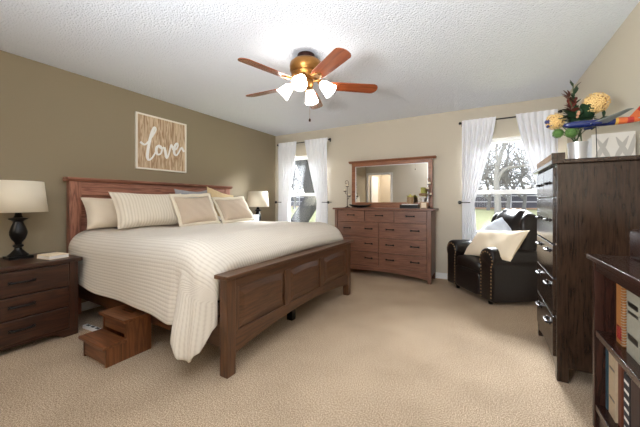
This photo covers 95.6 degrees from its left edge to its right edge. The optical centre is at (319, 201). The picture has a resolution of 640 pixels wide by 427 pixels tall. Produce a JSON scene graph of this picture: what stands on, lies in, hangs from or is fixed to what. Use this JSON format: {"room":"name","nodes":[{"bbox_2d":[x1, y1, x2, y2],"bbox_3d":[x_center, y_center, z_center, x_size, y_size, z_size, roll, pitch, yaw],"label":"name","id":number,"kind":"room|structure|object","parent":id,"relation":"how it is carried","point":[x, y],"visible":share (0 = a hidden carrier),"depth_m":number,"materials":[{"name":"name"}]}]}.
{"room":"bedroom","nodes":[
{"label":"bedroom","id":0,"kind":"room"},
{"bbox_2d":[0,50,275,302],"bbox_3d":[-2.256,-0.086,3.522,0.140,2.440,5.580,0,0,30],"label":"wall","id":1,"kind":"structure","parent":0,"point":[56,124],"depth_m":3.00,"materials":[{"name":"brown paint"}]},
{"bbox_2d":[81,301,100,310],"bbox_3d":[-2.189,1.091,3.483,0.015,0.085,5.300,0,0,30],"label":"baseboard","id":2,"kind":"structure","parent":1,"relation":"attached to","point":[87,305],"depth_m":3.04,"materials":[{"name":"white paint"}]},
{"bbox_2d":[135,111,186,172],"bbox_3d":[-2.031,-0.734,3.744,0.028,0.675,0.670,0,0,30],"label":"wall sign","id":3,"kind":"object","parent":1,"relation":"attached to","point":[160,143],"visible":1,"depth_m":3.71,"materials":[{"name":"brown wood"}]},
{"bbox_2d":[0,269,593,426],"bbox_3d":[-0.234,1.194,2.374,4.790,0.120,5.580,0,0,30],"label":"floor","id":4,"kind":"structure","parent":0,"point":[398,350],"depth_m":1.91,"materials":[{"name":"beige carpet"}]},
{"bbox_2d":[0,251,82,350],"bbox_3d":[-2.485,0.806,2.323,0.605,0.655,0.750,0,0,30],"label":"nightstand","id":5,"kind":"object","parent":4,"relation":"on","point":[39,297],"visible":0.99,"depth_m":2.27,"materials":[{"name":"brown wood"}]},
{"bbox_2d":[0,180,48,260],"bbox_3d":[-2.552,0.154,2.453,0.374,0.650,0.374,0,0,30],"label":"table lamp","id":6,"kind":"object","parent":5,"relation":"on","point":[18,197],"visible":1,"depth_m":2.40,"materials":[{"name":"black paint"}]},
{"bbox_2d":[37,252,68,259],"bbox_3d":[-2.275,0.464,2.475,0.180,0.031,0.140,0,0,22],"label":"book","id":7,"kind":"object","parent":5,"relation":"on","point":[55,255],"visible":1,"depth_m":2.44,"materials":[{"name":"beige paper"}]},
{"bbox_2d":[82,324,100,330],"bbox_3d":[-2.000,1.118,2.554,0.260,0.032,0.040,0,0,26],"label":"power strip","id":8,"kind":"object","parent":4,"relation":"on","point":[89,327],"visible":0.67,"depth_m":2.56,"materials":[{"name":"white paint"}]},
{"bbox_2d":[78,304,150,367],"bbox_3d":[-1.523,0.991,2.180,0.360,0.287,0.350,0,0,30],"label":"step stool","id":9,"kind":"object","parent":4,"relation":"on","point":[125,333],"visible":0.98,"depth_m":2.12,"materials":[{"name":"brown wood"}]},
{"bbox_2d":[63,177,353,378],"bbox_3d":[-1.047,0.447,3.233,2.222,1.375,2.122,0,0,30],"label":"bed","id":10,"kind":"object","parent":4,"relation":"on","point":[254,297],"visible":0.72,"depth_m":2.53,"materials":[{"name":"brown wood"}]},
{"bbox_2d":[68,220,343,362],"bbox_3d":[-1.069,0.629,3.192,1.993,0.759,2.266,0,0,30],"label":"coverlet","id":11,"kind":"object","parent":10,"relation":"on","point":[165,272],"visible":0.81,"depth_m":2.17,"materials":[{"name":"beige fabric"}]},
{"bbox_2d":[80,197,117,229],"bbox_3d":[-2.139,0.114,3.179,0.266,0.320,0.766,0,0,32],"label":"bed pillow","id":12,"kind":"object","parent":11,"relation":"on","point":[101,212],"visible":0.43,"depth_m":2.91,"materials":[{"name":"beige fabric"}]},
{"bbox_2d":[109,192,180,228],"bbox_3d":[-1.835,0.084,3.190,0.291,0.368,0.809,0,0,33],"label":"pillow sham","id":13,"kind":"object","parent":11,"relation":"on","point":[133,210],"visible":0.8,"depth_m":3.00,"materials":[{"name":"beige fabric"}]},
{"bbox_2d":[174,189,206,197],"bbox_3d":[-1.636,0.044,3.802,0.236,0.414,0.505,0,0,32],"label":"pillow sham","id":14,"kind":"object","parent":11,"relation":"on","point":[176,190],"visible":0.12,"depth_m":3.70,"materials":[{"name":"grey fabric"}]},
{"bbox_2d":[169,193,219,226],"bbox_3d":[-1.480,0.095,3.466,0.219,0.410,0.547,0,0,34],"label":"throw pillow","id":15,"kind":"object","parent":11,"relation":"on","point":[190,211],"visible":1,"depth_m":3.39,"materials":[{"name":"beige fabric"}]},
{"bbox_2d":[207,187,232,215],"bbox_3d":[-1.387,0.034,4.074,0.212,0.492,0.539,0,0,37],"label":"throw pillow","id":16,"kind":"object","parent":11,"relation":"on","point":[213,193],"visible":0.21,"depth_m":3.98,"materials":[{"name":"beige fabric"}]},
{"bbox_2d":[211,196,255,222],"bbox_3d":[-1.180,0.105,3.980,0.275,0.364,0.542,0,0,37],"label":"throw pillow","id":17,"kind":"object","parent":11,"relation":"on","point":[230,209],"visible":0.98,"depth_m":3.90,"materials":[{"name":"beige fabric"}]},
{"bbox_2d":[218,244,325,299],"bbox_3d":[-1.129,0.559,3.280,1.860,0.410,1.840,0,0,30],"label":"mattress","id":18,"kind":"object","parent":10,"relation":"on","point":[325,244],"visible":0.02,"depth_m":2.95,"materials":[{"name":"white fabric"}]},
{"bbox_2d":[333,207,438,284],"bbox_3d":[0.974,0.617,4.468,1.545,1.035,0.426,0,0,30],"label":"dresser","id":19,"kind":"object","parent":4,"relation":"on","point":[401,241],"visible":0.86,"depth_m":4.22,"materials":[{"name":"brown wood"}]},
{"bbox_2d":[344,180,349,207],"bbox_3d":[0.442,-0.123,4.727,0.107,0.444,0.103,0,0,-13],"label":"candle holder","id":20,"kind":"object","parent":19,"relation":"on","point":[347,186],"visible":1,"depth_m":4.72,"materials":[{"name":"brown metal"}]},
{"bbox_2d":[349,204,371,207],"bbox_3d":[0.635,0.072,4.606,0.383,0.054,0.155,0,0,30],"label":"decorative tray","id":21,"kind":"object","parent":19,"relation":"on","point":[356,206],"visible":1,"depth_m":4.55,"materials":[{"name":"black paint"}]},
{"bbox_2d":[348,155,436,207],"bbox_3d":[1.090,-0.283,4.547,1.370,0.765,0.085,0,0,30],"label":"dresser mirror","id":22,"kind":"object","parent":19,"relation":"on","point":[381,183],"visible":0.93,"depth_m":4.54,"materials":[{"name":"brown wood"}]},
{"bbox_2d":[356,163,427,201],"bbox_3d":[1.095,-0.281,4.556,1.150,0.590,0.006,0,0,30],"label":"mirror glass","id":23,"kind":"object","parent":22,"relation":"attached to","point":[376,182],"depth_m":4.55,"materials":[{"name":"white"}]},
{"bbox_2d":[400,204,419,207],"bbox_3d":[1.316,0.068,4.254,0.262,0.063,0.144,0,0,30],"label":"box","id":24,"kind":"object","parent":19,"relation":"on","point":[402,205],"visible":0.81,"depth_m":4.19,"materials":[{"name":"black paint"}]},
{"bbox_2d":[407,194,413,203],"bbox_3d":[1.324,-0.035,4.250,0.100,0.142,0.100,0,0,30],"label":"candle jar","id":25,"kind":"object","parent":24,"relation":"on","point":[410,199],"visible":1,"depth_m":4.21,"materials":[{"name":"beige glass"}]},
{"bbox_2d":[419,188,426,201],"bbox_3d":[1.496,-0.051,4.210,0.124,0.300,0.124,0,0,30],"label":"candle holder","id":26,"kind":"object","parent":19,"relation":"on","point":[423,194],"visible":0.82,"depth_m":4.18,"materials":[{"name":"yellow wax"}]},
{"bbox_2d":[421,188,425,196],"bbox_3d":[1.496,-0.136,4.210,0.068,0.130,0.068,0,0,30],"label":"candle","id":27,"kind":"object","parent":26,"relation":"on","point":[423,190],"depth_m":4.18,"materials":[{"name":"wax"}]},
{"bbox_2d":[420,202,426,208],"bbox_3d":[1.458,0.051,4.082,0.090,0.095,0.016,0,0,24],"label":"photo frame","id":28,"kind":"object","parent":19,"relation":"on","point":[423,205],"visible":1,"depth_m":4.08,"materials":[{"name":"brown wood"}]},
{"bbox_2d":[426,177,432,208],"bbox_3d":[1.553,-0.123,4.129,0.107,0.444,0.103,0,0,2],"label":"candle holder","id":29,"kind":"object","parent":19,"relation":"on","point":[429,184],"visible":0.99,"depth_m":4.12,"materials":[{"name":"brown metal"}]},
{"bbox_2d":[447,209,537,303],"bbox_3d":[2.088,0.611,3.546,0.671,1.045,0.889,0,0,-7],"label":"armchair","id":30,"kind":"object","parent":4,"relation":"on","point":[496,280],"visible":0.9,"depth_m":3.18,"materials":[{"name":"black leather"}]},
{"bbox_2d":[457,255,480,271],"bbox_3d":[2.023,0.736,3.537,0.540,0.164,0.480,0,0,-7],"label":"seat cushion","id":31,"kind":"object","parent":30,"relation":"on","point":[467,263],"depth_m":3.47,"materials":[{"name":"brown leather"}]},
{"bbox_2d":[481,217,511,230],"bbox_3d":[2.139,0.379,3.532,0.265,0.521,0.552,0,0,-26],"label":"throw pillow","id":32,"kind":"object","parent":30,"relation":"on","point":[499,224],"visible":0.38,"depth_m":3.48,"materials":[{"name":"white fabric"}]},
{"bbox_2d":[464,230,529,261],"bbox_3d":[2.007,0.489,3.365,0.273,0.376,0.782,0,0,-8],"label":"throw pillow","id":33,"kind":"object","parent":30,"relation":"on","point":[507,243],"visible":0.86,"depth_m":3.19,"materials":[{"name":"beige fabric"}]},
{"bbox_2d":[533,155,639,383],"bbox_3d":[1.869,0.436,2.058,0.505,1.396,0.825,0,0,30],"label":"dresser","id":34,"kind":"object","parent":4,"relation":"on","point":[585,206],"visible":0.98,"depth_m":1.79,"materials":[{"name":"brown wood"}]},
{"bbox_2d":[537,152,564,168],"bbox_3d":[1.730,-0.292,2.191,0.072,0.060,0.642,0,0,30],"label":"wooden box","id":35,"kind":"object","parent":34,"relation":"on","point":[554,156],"visible":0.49,"depth_m":1.93,"materials":[{"name":"brown wood"}]},
{"bbox_2d":[567,141,588,158],"bbox_3d":[1.806,-0.337,2.034,0.116,0.150,0.116,0,0,30],"label":"flower vase","id":36,"kind":"object","parent":34,"relation":"on","point":[579,149],"visible":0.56,"depth_m":2.00,"materials":[{"name":"silver metal"}]},
{"bbox_2d":[544,120,564,132],"bbox_3d":[1.720,-0.445,2.054,0.242,0.267,0.052,0,0,9],"label":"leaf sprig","id":37,"kind":"object","parent":36,"relation":"in","point":[546,121],"visible":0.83,"depth_m":2.06,"materials":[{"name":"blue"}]},
{"bbox_2d":[545,113,575,140],"bbox_3d":[1.709,-0.471,2.044,0.197,0.318,0.121,0,0,30],"label":"hydrangea","id":38,"kind":"object","parent":36,"relation":"in","point":[555,122],"visible":0.83,"depth_m":2.03,"materials":[{"name":"yellow plant"}]},
{"bbox_2d":[552,129,575,141],"bbox_3d":[1.734,-0.412,2.028,0.186,0.200,0.069,0,0,11],"label":"hydrangea","id":39,"kind":"object","parent":36,"relation":"in","point":[557,133],"visible":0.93,"depth_m":2.02,"materials":[{"name":"green plant"}]},
{"bbox_2d":[562,90,580,139],"bbox_3d":[1.755,-0.547,2.026,0.102,0.470,0.098,0,0,-33],"label":"leaf sprig","id":40,"kind":"object","parent":36,"relation":"in","point":[570,104],"visible":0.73,"depth_m":2.02,"materials":[{"name":"red plant"}]},
{"bbox_2d":[558,109,584,123],"bbox_3d":[1.737,-0.478,2.006,0.160,0.332,0.149,0,0,30],"label":"leaf sprig","id":41,"kind":"object","parent":36,"relation":"in","point":[571,116],"visible":0.59,"depth_m":1.97,"materials":[{"name":"green plant"}]},
{"bbox_2d":[565,128,578,141],"bbox_3d":[1.732,-0.411,2.003,0.077,0.199,0.132,0,0,30],"label":"hydrangea","id":42,"kind":"object","parent":36,"relation":"in","point":[570,132],"visible":0.9,"depth_m":1.96,"materials":[{"name":"green plant"}]},
{"bbox_2d":[570,80,580,138],"bbox_3d":[1.777,-0.581,2.027,0.076,0.540,0.099,0,0,30],"label":"leaf sprig","id":43,"kind":"object","parent":36,"relation":"in","point":[576,88],"visible":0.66,"depth_m":2.02,"materials":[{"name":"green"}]},
{"bbox_2d":[575,109,582,140],"bbox_3d":[1.758,-0.468,1.972,0.091,0.312,0.086,0,0,9],"label":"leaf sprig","id":44,"kind":"object","parent":36,"relation":"in","point":[578,112],"visible":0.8,"depth_m":1.95,"materials":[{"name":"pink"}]},
{"bbox_2d":[576,104,596,141],"bbox_3d":[1.807,-0.483,1.969,0.139,0.343,0.146,0,0,30],"label":"leaf sprig","id":45,"kind":"object","parent":36,"relation":"in","point":[588,115],"visible":0.56,"depth_m":1.94,"materials":[{"name":"green plant"}]},
{"bbox_2d":[574,108,606,141],"bbox_3d":[1.841,-0.464,1.979,0.198,0.305,0.087,0,0,35],"label":"leaf sprig","id":46,"kind":"object","parent":36,"relation":"in","point":[604,111],"visible":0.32,"depth_m":1.93,"materials":[{"name":"green plant"}]},
{"bbox_2d":[578,92,610,137],"bbox_3d":[1.837,-0.521,1.948,0.168,0.418,0.150,0,0,30],"label":"hydrangea","id":47,"kind":"object","parent":36,"relation":"in","point":[598,101],"visible":0.84,"depth_m":1.90,"materials":[{"name":"yellow plant"}]},
{"bbox_2d":[563,106,639,156],"bbox_3d":[1.802,-0.430,1.784,0.366,0.337,0.325,0,0,-14],"label":"airplane","id":48,"kind":"object","parent":34,"relation":"on","point":[614,119],"visible":0.81,"depth_m":1.77,"materials":[{"name":"blue plastic"}]},
{"bbox_2d":[587,131,635,157],"bbox_3d":[1.995,-0.362,1.991,0.216,0.200,0.107,0,0,30],"label":"decorative box","id":49,"kind":"object","parent":34,"relation":"on","point":[619,143],"visible":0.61,"depth_m":1.95,"materials":[{"name":"beige"}]},
{"bbox_2d":[586,254,639,426],"bbox_3d":[1.280,0.702,0.921,0.401,0.865,1.125,0,0,30],"label":"bookcase","id":50,"kind":"object","parent":4,"relation":"on","point":[608,270],"visible":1,"depth_m":1.41,"materials":[{"name":"brown wood"}]},
{"bbox_2d":[606,349,608,409],"bbox_3d":[1.488,0.854,1.362,0.210,0.310,0.022,0,0,30],"label":"book","id":51,"kind":"object","parent":50,"relation":"on","point":[607,351],"visible":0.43,"depth_m":1.40,"materials":[{"name":"beige paper"}]},
{"bbox_2d":[609,352,617,422],"bbox_3d":[1.462,0.859,1.303,0.221,0.300,0.080,0,0,30],"label":"book","id":52,"kind":"object","parent":50,"relation":"on","point":[613,364],"visible":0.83,"depth_m":1.34,"materials":[{"name":"beige paper"}]},
{"bbox_2d":[616,283,626,346],"bbox_3d":[1.431,0.503,1.248,0.215,0.270,0.077,0,0,30],"label":"book","id":53,"kind":"object","parent":50,"relation":"on","point":[621,293],"visible":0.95,"depth_m":1.28,"materials":[{"name":"orange paper"}]},
{"bbox_2d":[618,363,624,426],"bbox_3d":[1.430,0.869,1.250,0.200,0.280,0.035,0,0,30],"label":"book","id":54,"kind":"object","parent":50,"relation":"on","point":[621,370],"visible":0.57,"depth_m":1.29,"materials":[{"name":"beige paper"}]},
{"bbox_2d":[624,371,630,426],"bbox_3d":[1.394,0.874,1.187,0.201,0.270,0.060,0,0,30],"label":"book","id":55,"kind":"object","parent":50,"relation":"on","point":[627,380],"visible":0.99,"depth_m":1.23,"materials":[{"name":"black paper"}]},
{"bbox_2d":[627,290,639,364],"bbox_3d":[1.373,0.502,1.130,0.221,0.272,0.120,0,0,30],"label":"book","id":56,"kind":"object","parent":50,"relation":"on","point":[633,301],"visible":0.89,"depth_m":1.18,"materials":[{"name":"beige paper"}]},
{"bbox_2d":[630,229,639,260],"bbox_3d":[1.504,0.199,1.194,0.242,0.140,0.300,0,0,30],"label":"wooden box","id":57,"kind":"object","parent":50,"relation":"on","point":[635,233],"visible":1,"depth_m":1.33,"materials":[{"name":"brown wood"}]},
{"bbox_2d":[631,379,639,426],"bbox_3d":[1.355,0.864,1.117,0.200,0.290,0.080,0,0,30],"label":"book","id":58,"kind":"object","parent":50,"relation":"on","point":[635,390],"visible":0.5,"depth_m":1.16,"materials":[{"name":"beige paper"}]},
{"bbox_3d":[-1.022,0.806,4.902,0.605,0.655,0.750,0,0,30],"label":"nightstand","id":59,"kind":"object","parent":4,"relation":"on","visible":0},
{"bbox_2d":[249,215,258,220],"bbox_3d":[-1.119,0.348,4.716,0.206,0.262,0.166,0,0,20],"label":"tissue box","id":60,"kind":"object","parent":59,"relation":"on","point":[256,217],"visible":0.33,"depth_m":4.68,"materials":[{"name":"white paper"}]},
{"bbox_2d":[247,191,268,220],"bbox_3d":[-1.058,0.154,4.946,0.374,0.650,0.374,0,0,30],"label":"table lamp","id":61,"kind":"object","parent":59,"relation":"on","point":[257,199],"visible":0.68,"depth_m":4.80,"materials":[{"name":"white fabric"}]},
{"bbox_2d":[0,0,639,135],"bbox_3d":[-0.234,-1.366,2.374,4.790,0.120,5.580,0,0,30],"label":"ceiling","id":62,"kind":"structure","parent":0,"point":[423,57],"depth_m":2.48,"materials":[{"name":"white paint"}]},
{"bbox_2d":[237,47,377,121],"bbox_3d":[-0.169,-1.011,2.603,1.234,0.590,1.272,0,0,30],"label":"ceiling fan","id":63,"kind":"object","parent":62,"relation":"hanging from","point":[306,69],"visible":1,"depth_m":2.48,"materials":[{"name":"brown wood"}]},
{"bbox_2d":[276,96,566,272],"bbox_3d":[1.108,-0.086,4.740,4.510,2.440,0.140,0,0,30],"label":"wall","id":64,"kind":"structure","parent":0,"point":[439,134],"depth_m":4.33,"materials":[{"name":"beige paint"}]},
{"bbox_2d":[288,156,314,221],"bbox_3d":[-0.279,-0.163,5.487,0.980,1.413,0.170,0,0,30],"label":"window","id":65,"kind":"structure","parent":64,"relation":"in","point":[299,157],"depth_m":5.61,"materials":[{"name":"white paint"}]},
{"bbox_2d":[436,272,447,278],"bbox_3d":[1.070,1.091,4.673,4.478,0.085,0.015,0,0,30],"label":"baseboard","id":66,"kind":"structure","parent":64,"relation":"attached to","point":[438,275],"depth_m":4.26,"materials":[{"name":"white paint"}]},
{"bbox_2d":[476,136,536,232],"bbox_3d":[2.504,-0.163,3.908,0.980,1.413,0.170,0,0,30],"label":"window","id":67,"kind":"structure","parent":64,"relation":"in","point":[528,190],"depth_m":3.92,"materials":[{"name":"white paint"}]},
{"bbox_2d":[459,110,562,126],"bbox_3d":[2.470,-1.093,3.838,1.149,0.055,0.084,0,0,30],"label":"curtain rod","id":68,"kind":"object","parent":64,"relation":"attached to","point":[559,111],"visible":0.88,"depth_m":3.81,"materials":[{"name":"black paint"}]},
{"bbox_2d":[462,117,495,240],"bbox_3d":[2.159,-0.013,3.948,0.410,2.235,0.061,0,0,30],"label":"curtain","id":69,"kind":"object","parent":68,"relation":"hanging from","point":[477,134],"visible":0.73,"depth_m":3.98,"materials":[{"name":"white fabric"}]},
{"bbox_2d":[516,109,557,184],"bbox_3d":[2.711,-0.013,3.635,0.430,2.235,0.060,0,0,30],"label":"curtain","id":70,"kind":"object","parent":68,"relation":"hanging from","point":[538,142],"visible":0.29,"depth_m":3.64,"materials":[{"name":"white fabric"}]},
{"bbox_3d":[-0.313,-1.094,5.417,1.189,0.055,0.083,0,0,30],"label":"curtain rod","id":71,"kind":"object","parent":64,"relation":"attached to","visible":0},
{"bbox_2d":[278,141,296,220],"bbox_3d":[-0.629,-0.013,5.529,0.430,2.235,0.058,0,0,30],"label":"curtain","id":72,"kind":"object","parent":71,"relation":"hanging from","point":[286,151],"visible":0.76,"depth_m":5.55,"materials":[{"name":"white fabric"}]},
{"bbox_2d":[304,137,327,223],"bbox_3d":[-0.081,-0.013,5.219,0.490,2.235,0.052,0,0,30],"label":"curtain","id":73,"kind":"object","parent":71,"relation":"hanging from","point":[316,149],"visible":0.66,"depth_m":5.18,"materials":[{"name":"white fabric"}]},
{"bbox_2d":[567,1,639,158],"bbox_3d":[1.788,-0.086,1.228,0.140,2.440,5.580,0,0,30],"label":"wall","id":74,"kind":"structure","parent":0,"point":[615,72],"depth_m":2.17,"materials":[{"name":"beige paint"}]},
{"label":"outside","id":75,"kind":"structure","parent":0,"visible":0},
{"bbox_2d":[291,206,536,208],"bbox_3d":[5.366,0.479,24.663,75.000,0.050,1.800,0,0,30],"label":"dirt","id":76,"kind":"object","parent":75,"point":[291,206],"visible":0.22,"depth_m":20.16,"materials":[{"name":"brown soil"}]},
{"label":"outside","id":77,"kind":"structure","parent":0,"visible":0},
{"bbox_2d":[291,207,536,230],"bbox_3d":[1.779,0.934,18.339,75.000,0.900,24.140,0,0,30],"label":"lawn","id":78,"kind":"structure","parent":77,"point":[483,217],"depth_m":16.45,"materials":[{"name":"green plant"}]},
{"bbox_2d":[291,162,301,208],"bbox_3d":[-2.337,-2.162,25.560,4.840,5.814,3.249,0,0,30],"label":"bare tree","id":79,"kind":"object","parent":78,"relation":"on","point":[293,178],"visible":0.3,"depth_m":25.35,"materials":[{"name":"grey plant"}]},
{"bbox_2d":[292,164,303,192],"bbox_3d":[-1.014,-1.757,23.047,5.190,5.004,2.982,0,0,20],"label":"bare tree","id":80,"kind":"object","parent":78,"relation":"on","point":[296,171],"visible":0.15,"depth_m":23.76,"materials":[{"name":"grey plant"}]},
{"bbox_2d":[291,159,316,221],"bbox_3d":[-0.704,-0.743,12.141,1.823,5.487,1.190,0,0,30],"label":"tree","id":81,"kind":"object","parent":78,"relation":"on","point":[306,209],"visible":0.31,"depth_m":11.94,"materials":[{"name":"grey plant"}]},
{"bbox_2d":[291,194,537,207],"bbox_3d":[4.476,-0.091,26.136,66.000,1.350,0.165,0,0,30],"label":"fence","id":82,"kind":"object","parent":78,"relation":"on","point":[481,201],"visible":0.05,"depth_m":21.12,"materials":[{"name":"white wood"}]},
{"bbox_2d":[479,146,520,187],"bbox_3d":[9.216,-2.130,17.831,5.181,5.751,3.300,0,0,30],"label":"bare tree","id":83,"kind":"object","parent":78,"relation":"on","point":[492,157],"visible":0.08,"depth_m":17.21,"materials":[{"name":"grey plant"}]},
{"bbox_2d":[478,143,523,209],"bbox_3d":[11.419,-1.532,19.789,4.337,4.554,3.246,0,0,32],"label":"bare tree","id":84,"kind":"object","parent":78,"relation":"on","point":[488,197],"visible":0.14,"depth_m":19.37,"materials":[{"name":"grey plant"}]},
{"bbox_2d":[484,142,529,214],"bbox_3d":[6.495,-1.213,10.242,1.729,4.498,1.980,0,0,-22],"label":"bare tree","id":85,"kind":"object","parent":78,"relation":"on","point":[497,175],"visible":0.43,"depth_m":10.16,"materials":[{"name":"grey plant"}]},
{"bbox_2d":[482,142,536,208],"bbox_3d":[11.632,-2.024,17.408,4.519,5.540,3.027,0,0,30],"label":"bare tree","id":86,"kind":"object","parent":78,"relation":"on","point":[506,180],"visible":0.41,"depth_m":17.57,"materials":[{"name":"grey plant"}]},
{"bbox_2d":[488,146,535,209],"bbox_3d":[13.259,-1.948,18.942,5.342,5.386,3.150,0,0,27],"label":"bare tree","id":87,"kind":"object","parent":78,"relation":"on","point":[524,197],"visible":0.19,"depth_m":18.87,"materials":[{"name":"grey plant"}]},
{"bbox_2d":[502,145,536,188],"bbox_3d":[12.575,-2.155,15.829,4.400,5.802,3.227,0,0,30],"label":"bare tree","id":88,"kind":"object","parent":78,"relation":"on","point":[532,181],"visible":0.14,"depth_m":16.29,"materials":[{"name":"grey plant"}]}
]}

